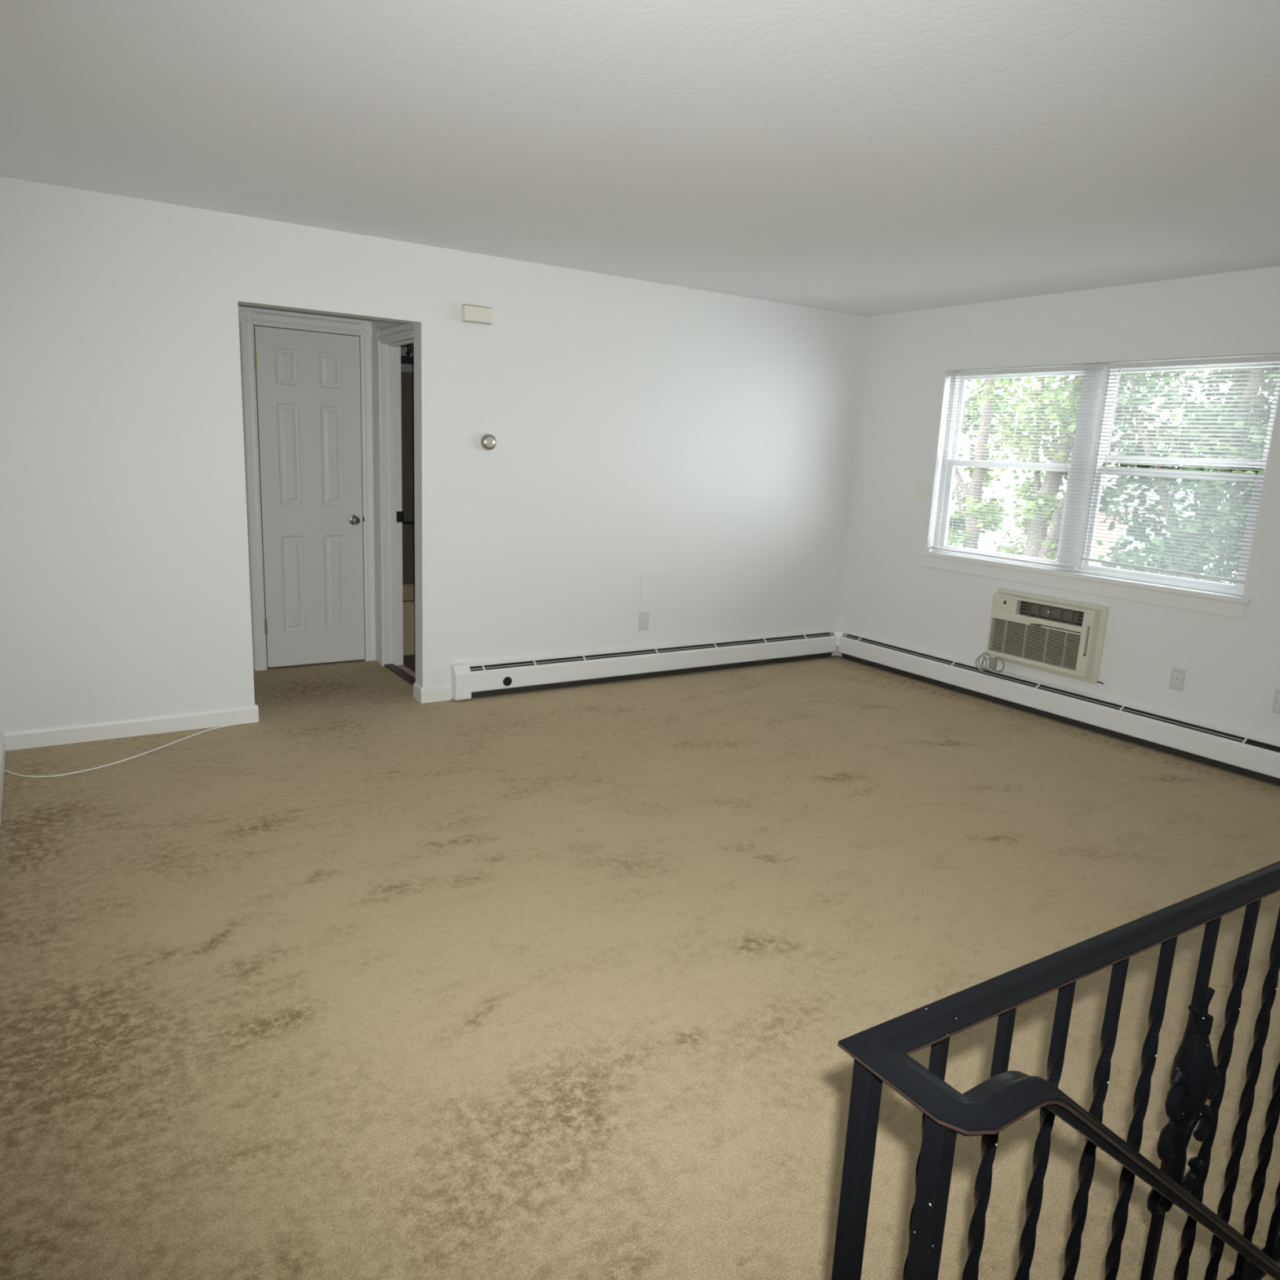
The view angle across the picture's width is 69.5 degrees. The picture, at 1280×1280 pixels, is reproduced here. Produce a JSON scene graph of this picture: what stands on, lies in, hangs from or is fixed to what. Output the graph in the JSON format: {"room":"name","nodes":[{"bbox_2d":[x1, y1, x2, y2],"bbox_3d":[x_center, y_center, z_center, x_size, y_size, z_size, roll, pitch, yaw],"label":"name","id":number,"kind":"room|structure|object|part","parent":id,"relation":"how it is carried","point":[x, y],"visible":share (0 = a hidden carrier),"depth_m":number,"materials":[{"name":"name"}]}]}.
{"room":"empty living room","nodes":[
{"label":"empty living room","id":0,"kind":"room"},
{"bbox_2d":[238,304,413,670],"bbox_3d":[-1.812,-1.040,5.819,4.220,2.440,1.880,-5,14,-33],"label":"wall","id":1,"kind":"structure","parent":0,"point":[256,308],"depth_m":5.59,"materials":[{"name":"paint"}]},
{"bbox_2d":[239,309,376,671],"bbox_3d":[-2.037,-0.886,5.751,0.770,2.146,0.018,-5,14,-33],"label":"trim","id":2,"kind":"structure","parent":1,"relation":"attached to","point":[247,318],"depth_m":5.67,"materials":[{"name":"paint"}]},
{"bbox_2d":[253,325,364,667],"bbox_3d":[-2.028,-0.849,5.742,0.630,2.050,0.102,-5,14,-33],"label":"door","id":3,"kind":"structure","parent":1,"relation":"in","point":[308,393],"depth_m":5.74,"materials":[{"name":"paint"}]},
{"bbox_3d":[-1.815,-0.762,5.882,0.064,0.064,0.067,-5,14,-33],"label":"knob","id":4,"kind":"part","parent":3,"relation":"part of","materials":[{"name":"silver metal"}]},
{"bbox_2d":[400,344,413,364],"bbox_3d":[-1.562,-2.077,6.700,0.700,0.161,0.095,-5,14,-33],"label":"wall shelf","id":5,"kind":"object","parent":1,"relation":"attached to","point":[407,359],"visible":0.24,"depth_m":6.61,"materials":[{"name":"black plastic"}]},
{"bbox_2d":[400,371,414,583],"bbox_3d":[-1.310,-1.223,7.125,1.743,1.550,0.014,-5,14,-33],"label":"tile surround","id":6,"kind":"object","parent":1,"relation":"attached to","point":[406,378],"depth_m":6.85,"materials":[{"name":"black"}]},
{"bbox_2d":[402,521,414,524],"bbox_3d":[-1.644,-0.884,6.944,0.550,0.040,0.054,-5,14,-33],"label":"grab bar","id":7,"kind":"object","parent":6,"relation":"attached to","point":[403,522],"visible":0.02,"depth_m":6.87,"materials":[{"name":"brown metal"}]},
{"bbox_2d":[371,319,402,662],"bbox_3d":[-1.430,-0.980,5.613,0.120,2.440,1.105,-5,14,-33],"label":"wall","id":8,"kind":"structure","parent":0,"point":[376,324],"depth_m":5.89,"materials":[{"name":"paint"}]},
{"bbox_2d":[374,323,413,666],"bbox_3d":[-1.368,-0.759,5.557,0.130,2.036,0.780,-5,14,-33],"label":"trim","id":9,"kind":"structure","parent":8,"relation":"attached to","point":[393,513],"depth_m":5.82,"materials":[{"name":"paint"}]},
{"bbox_3d":[-1.530,-0.785,5.882,0.048,0.070,0.012,-5,14,-33],"label":"strike plate","id":10,"kind":"part","parent":9,"relation":"part of","materials":[{"name":"brown metal"}]},
{"bbox_2d":[384,663,415,685],"bbox_3d":[-1.440,0.235,5.731,0.060,0.014,0.755,-5,14,-33],"label":"threshold","id":11,"kind":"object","parent":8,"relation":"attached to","point":[404,675],"depth_m":5.81,"materials":[{"name":"brown wood"}]},
{"bbox_2d":[0,176,866,731],"bbox_3d":[-0.678,-0.897,5.381,5.450,2.440,0.120,-5,14,-33],"label":"wall","id":12,"kind":"structure","parent":0,"point":[709,437],"depth_m":4.93,"materials":[{"name":"paint"}]},
{"bbox_2d":[3,703,258,751],"bbox_3d":[-2.455,0.406,4.507,1.092,0.088,0.134,-5,14,-33],"label":"baseboard","id":13,"kind":"structure","parent":12,"relation":"attached to","point":[142,726],"depth_m":4.43,"materials":[{"name":"paint"}]},
{"bbox_2d":[413,682,451,703],"bbox_3d":[-1.197,0.295,5.314,0.179,0.088,0.134,-5,14,-33],"label":"baseboard","id":14,"kind":"structure","parent":12,"relation":"attached to","point":[437,693],"depth_m":5.26,"materials":[{"name":"paint"}]},
{"bbox_2d":[461,303,493,324],"bbox_3d":[-0.874,-1.744,4.948,0.164,0.088,0.047,-5,14,-33],"label":"door chime","id":15,"kind":"object","parent":12,"relation":"attached to","point":[471,313],"visible":1,"depth_m":4.93,"materials":[{"name":"plastic"}]},
{"bbox_2d":[479,432,496,451],"bbox_3d":[-0.839,-1.099,5.127,0.100,0.100,0.044,-5,14,-33],"label":"thermostat","id":16,"kind":"object","parent":12,"relation":"attached to","point":[487,442],"visible":1,"depth_m":5.11,"materials":[{"name":"plastic"}]},
{"bbox_2d":[639,612,648,630],"bbox_3d":[0.027,-0.121,5.955,0.072,0.118,0.009,-5,14,-33],"label":"wall outlet","id":17,"kind":"object","parent":12,"relation":"attached to","point":[643,616],"visible":1,"depth_m":5.95,"materials":[{"name":"white plastic"}]},
{"bbox_2d":[450,628,846,700],"bbox_3d":[0.224,0.128,6.098,3.075,0.202,0.085,-5,14,-33],"label":"baseboard heater","id":18,"kind":"object","parent":12,"relation":"attached to","point":[500,677],"visible":1,"depth_m":5.90,"materials":[{"name":"metal"}]},
{"bbox_3d":[0.212,0.121,6.120,2.900,0.187,0.034,-5,14,-33],"label":"plate","id":19,"kind":"part","parent":18,"relation":"part of","materials":[{"name":"metal"}]},
{"bbox_2d":[640,569,675,610],"bbox_3d":[0.117,-0.323,5.969,0.267,0.256,0.004,-5,14,-33],"label":"access panel","id":20,"kind":"object","parent":12,"relation":"attached to","point":[657,587],"visible":1,"depth_m":5.97,"materials":[{"name":"paint"}]},
{"bbox_2d":[0,654,1279,1279],"bbox_3d":[0.167,0.751,4.243,5.540,0.256,9.300,-5,14,-33],"label":"floor","id":21,"kind":"structure","parent":0,"point":[361,978],"depth_m":2.64,"materials":[{"name":"beige carpet"}]},
{"bbox_2d":[4,720,255,777],"bbox_3d":[-2.267,0.504,4.275,0.223,0.008,1.104,12,15,38],"label":"cable","id":22,"kind":"object","parent":21,"relation":"on","point":[143,753],"visible":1,"depth_m":4.10,"materials":[{"name":"white plastic"}]},
{"bbox_2d":[402,583,415,655],"bbox_3d":[-1.156,-0.206,6.997,1.675,0.374,0.780,-5,14,-33],"label":"bathtub","id":23,"kind":"object","parent":21,"relation":"on","point":[408,589],"visible":0.02,"depth_m":6.30,"materials":[{"name":"ceramic"}]},
{"bbox_2d":[0,0,1279,316],"bbox_3d":[0.320,-1.829,3.716,5.470,0.150,9.520,-5,14,-33],"label":"ceiling","id":24,"kind":"structure","parent":0,"point":[861,157],"depth_m":2.87,"materials":[{"name":"paint"}]},
{"bbox_2d":[836,266,1279,742],"bbox_3d":[3.306,-0.469,4.197,0.140,2.440,6.300,-5,14,-33],"label":"wall","id":25,"kind":"structure","parent":0,"point":[1231,664],"depth_m":5.32,"materials":[{"name":"paint"}]},
{"bbox_2d":[915,482,928,499],"bbox_3d":[1.892,-1.000,6.193,0.005,0.110,0.104,-5,14,-33],"label":"blank wall plate","id":26,"kind":"object","parent":25,"relation":"attached to","point":[922,488],"visible":1,"depth_m":6.19,"materials":[{"name":"plastic"}]},
{"bbox_2d":[933,364,1091,569],"bbox_3d":[2.298,-1.080,5.736,0.075,1.169,0.977,-5,14,-33],"label":"window","id":27,"kind":"structure","parent":25,"relation":"in","point":[952,462],"depth_m":6.01,"materials":[{"name":"plastic"}]},
{"bbox_3d":[2.277,-0.818,5.785,0.025,0.588,0.907,-5,14,-33],"label":"sash","id":28,"kind":"part","parent":27,"relation":"part of","materials":[{"name":"plastic"}]},
{"bbox_3d":[2.327,-1.346,5.691,0.025,0.572,0.907,-5,14,-33],"label":"sash","id":29,"kind":"part","parent":27,"relation":"part of","materials":[{"name":"plastic"}]},
{"bbox_2d":[975,587,1109,684],"bbox_3d":[2.373,0.004,5.473,0.122,0.520,0.782,-5,14,-33],"label":"air conditioner","id":30,"kind":"object","parent":25,"relation":"attached to","point":[1065,637],"visible":1,"depth_m":5.43,"materials":[{"name":"plastic"}]},
{"bbox_3d":[2.181,0.145,5.728,0.054,0.122,0.211,-5,14,-33],"label":"power cord","id":31,"kind":"part","parent":30,"relation":"part of","materials":[{"name":"beige plastic"}]},
{"bbox_3d":[2.240,-0.217,5.645,0.037,0.086,0.148,-5,14,-33],"label":"control panel","id":32,"kind":"part","parent":30,"relation":"part of","materials":[{"name":"plastic"}]},
{"bbox_2d":[988,618,1080,669],"bbox_3d":[2.345,0.017,5.501,0.020,0.204,0.588,-5,14,-33],"label":"grille","id":33,"kind":"object","parent":30,"relation":"attached to","point":[1034,643],"depth_m":5.49,"materials":[{"name":"beige plastic"}]},
{"bbox_2d":[838,630,1279,785],"bbox_3d":[3.081,0.596,4.494,0.075,0.197,5.815,-5,14,-33],"label":"baseboard heater","id":34,"kind":"object","parent":25,"relation":"attached to","point":[1250,755],"visible":1,"depth_m":5.27,"materials":[{"name":"metal"}]},
{"bbox_2d":[1057,363,1111,571],"bbox_3d":[2.576,-0.980,5.316,0.085,1.169,0.160,-5,14,-33],"label":"trim","id":35,"kind":"structure","parent":25,"relation":"attached to","point":[1079,563],"depth_m":5.29,"materials":[{"name":"paint"}]},
{"bbox_2d":[920,354,1279,618],"bbox_3d":[2.531,-0.930,5.317,0.157,1.272,2.048,-5,14,-33],"label":"window","id":36,"kind":"structure","parent":25,"relation":"in","point":[1237,588],"depth_m":5.02,"materials":[{"name":"plastic"}]},
{"bbox_2d":[929,364,1106,569],"bbox_3d":[2.261,-1.069,5.658,0.036,1.144,1.056,-5,14,-33],"label":"window blind","id":37,"kind":"object","parent":36,"relation":"attached to","point":[1101,366],"visible":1,"depth_m":5.57,"materials":[{"name":"white plastic"}]},
{"bbox_3d":[2.058,-1.138,5.974,0.026,1.118,0.001,-5,14,-33],"label":"ladder cord","id":38,"kind":"part","parent":37,"relation":"part of","materials":[{"name":"white fabric"}]},
{"bbox_3d":[2.240,-0.518,5.776,0.022,0.016,1.048,-5,14,-33],"label":"rail","id":39,"kind":"part","parent":37,"relation":"part of","materials":[{"name":"white plastic"}]},
{"bbox_3d":[2.265,-1.063,5.662,0.026,1.119,0.001,-5,14,-33],"label":"ladder cord","id":40,"kind":"part","parent":37,"relation":"part of","materials":[{"name":"white fabric"}]},
{"bbox_3d":[2.472,-0.989,5.350,0.026,1.120,0.001,-5,14,-33],"label":"ladder cord","id":41,"kind":"part","parent":37,"relation":"part of","materials":[{"name":"white fabric"}]},
{"bbox_3d":[2.825,-0.618,4.958,0.025,0.582,0.877,-5,14,-33],"label":"sash","id":42,"kind":"part","parent":36,"relation":"part of","materials":[{"name":"plastic"}]},
{"bbox_2d":[1080,355,1279,583],"bbox_3d":[2.797,-0.901,4.847,0.036,1.095,0.889,-5,14,-33],"label":"window blind","id":43,"kind":"object","parent":36,"relation":"attached to","point":[1276,357],"visible":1,"depth_m":4.80,"materials":[{"name":"white plastic"}]},
{"bbox_3d":[2.626,-0.962,5.112,0.026,1.061,0.001,-5,14,-33],"label":"ladder cord","id":44,"kind":"part","parent":43,"relation":"part of","materials":[{"name":"white fabric"}]},
{"bbox_3d":[2.777,-0.379,4.958,0.022,0.026,0.881,-5,14,-33],"label":"rail","id":45,"kind":"part","parent":43,"relation":"part of","materials":[{"name":"white plastic"}]},
{"bbox_3d":[2.800,-0.897,4.850,0.026,1.065,0.001,-5,14,-33],"label":"ladder cord","id":46,"kind":"part","parent":43,"relation":"part of","materials":[{"name":"white fabric"}]},
{"bbox_3d":[2.974,-0.832,4.588,0.026,1.069,0.001,-5,14,-33],"label":"ladder cord","id":47,"kind":"part","parent":43,"relation":"part of","materials":[{"name":"white fabric"}]},
{"bbox_3d":[2.876,-1.180,4.857,0.025,0.508,0.877,-5,14,-33],"label":"sash","id":48,"kind":"part","parent":36,"relation":"part of","materials":[{"name":"plastic"}]},
{"bbox_2d":[1168,666,1186,691],"bbox_3d":[2.839,0.208,4.879,0.009,0.118,0.072,-5,14,-33],"label":"wall outlet","id":49,"kind":"object","parent":25,"relation":"attached to","point":[1177,676],"visible":1,"depth_m":4.88,"materials":[{"name":"white plastic"}]},
{"bbox_2d":[1173,680,1179,686],"bbox_3d":[2.836,0.228,4.881,0.003,0.027,0.034,-5,14,-33],"label":"receptacle","id":50,"kind":"object","parent":49,"relation":"attached to","point":[1175,682],"depth_m":4.88,"materials":[{"name":"white plastic"}]},
{"bbox_2d":[1173,672,1181,679],"bbox_3d":[2.838,0.189,4.873,0.003,0.027,0.034,-5,14,-33],"label":"receptacle","id":51,"kind":"object","parent":49,"relation":"attached to","point":[1176,675],"depth_m":4.87,"materials":[{"name":"white plastic"}]},
{"bbox_2d":[1271,688,1279,714],"bbox_3d":[3.108,0.301,4.472,0.009,0.118,0.072,-5,14,-33],"label":"wall outlet","id":52,"kind":"object","parent":25,"relation":"attached to","point":[1276,704],"visible":1,"depth_m":4.49,"materials":[{"name":"white plastic"}]},
{"bbox_3d":[-1.144,-0.062,1.273,0.120,2.440,6.420,-5,14,-33],"label":"wall","id":53,"kind":"structure","parent":0,"visible":0},
{"bbox_2d":[0,730,5,827],"bbox_3d":[-1.173,1.065,1.597,0.014,0.088,6.300,-5,14,-33],"label":"baseboard","id":54,"kind":"structure","parent":53,"relation":"attached to","point":[2,746],"depth_m":3.85,"materials":[{"name":"paint"}]},
{"bbox_3d":[2.320,2.103,2.066,4.470,1.430,1.000,-5,14,-33],"label":"floor","id":55,"kind":"structure","parent":0,"visible":0},
{"bbox_2d":[831,861,1279,1279],"bbox_3d":[1.218,0.862,1.595,2.362,1.093,0.160,-5,14,-32],"label":"stair railing","id":56,"kind":"object","parent":55,"relation":"on","point":[880,1053],"visible":1,"depth_m":1.13,"materials":[{"name":"black metal"}]},
{"bbox_3d":[0.211,0.847,1.016,0.022,0.887,0.022,-5,14,-33],"label":"newel post","id":57,"kind":"part","parent":56,"relation":"part of","materials":[{"name":"black metal"}]},
{"bbox_3d":[0.256,0.958,0.961,0.022,1.077,0.022,-5,14,-33],"label":"newel post","id":58,"kind":"part","parent":56,"relation":"part of","materials":[{"name":"black metal"}]},
{"bbox_3d":[1.185,1.120,1.705,2.339,0.013,0.026,-5,14,-32],"label":"rail","id":59,"kind":"part","parent":56,"relation":"part of","materials":[{"name":"black metal"}]},
{"label":"outside","id":60,"kind":"structure","parent":0,"visible":0},
{"bbox_2d":[951,529,984,550],"bbox_3d":[11.397,-2.038,33.213,44.800,0.200,57.000,-5,14,-33],"label":"floor","id":61,"kind":"structure","parent":60,"point":[979,544],"depth_m":47.65,"materials":[{"name":"white"}]},
{"bbox_2d":[946,377,1049,555],"bbox_3d":[4.140,-1.989,13.180,3.348,7.253,2.937,-5,14,-33],"label":"slender tree","id":62,"kind":"object","parent":61,"relation":"on","point":[984,432],"visible":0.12,"depth_m":12.68,"materials":[{"name":"green plant"}]},
{"bbox_2d":[953,370,1216,564],"bbox_3d":[5.125,-1.702,11.449,3.273,7.538,2.555,-5,14,-33],"label":"forked tree","id":63,"kind":"object","parent":61,"relation":"on","point":[1060,406],"visible":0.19,"depth_m":11.10,"materials":[{"name":"green plant"}]},
{"bbox_2d":[977,439,1243,584],"bbox_3d":[15.940,-3.562,28.521,9.200,5.100,7.000,-5,14,-33],"label":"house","id":64,"kind":"structure","parent":61,"relation":"on","point":[1001,491],"depth_m":26.59,"materials":[{"name":"white"}]},
{"bbox_3d":[10.874,-3.577,28.709,0.020,1.060,0.760,-5,14,-33],"label":"pane","id":65,"kind":"part","parent":64,"relation":"part of","materials":[{"name":"clear glass"}]},
{"bbox_2d":[995,535,1234,584],"bbox_3d":[7.771,0.101,14.436,3.526,2.956,8.824,-5,14,-33],"label":"shrub","id":66,"kind":"object","parent":61,"relation":"on","point":[1021,543],"visible":0.02,"depth_m":16.38,"materials":[{"name":"green plant"}]},
{"bbox_2d":[1059,367,1278,584],"bbox_3d":[6.574,-1.121,9.387,4.168,7.300,4.356,-4,13,-29],"label":"broad tree","id":67,"kind":"object","parent":61,"relation":"on","point":[1113,559],"visible":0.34,"depth_m":9.44,"materials":[{"name":"green plant"}]}
]}

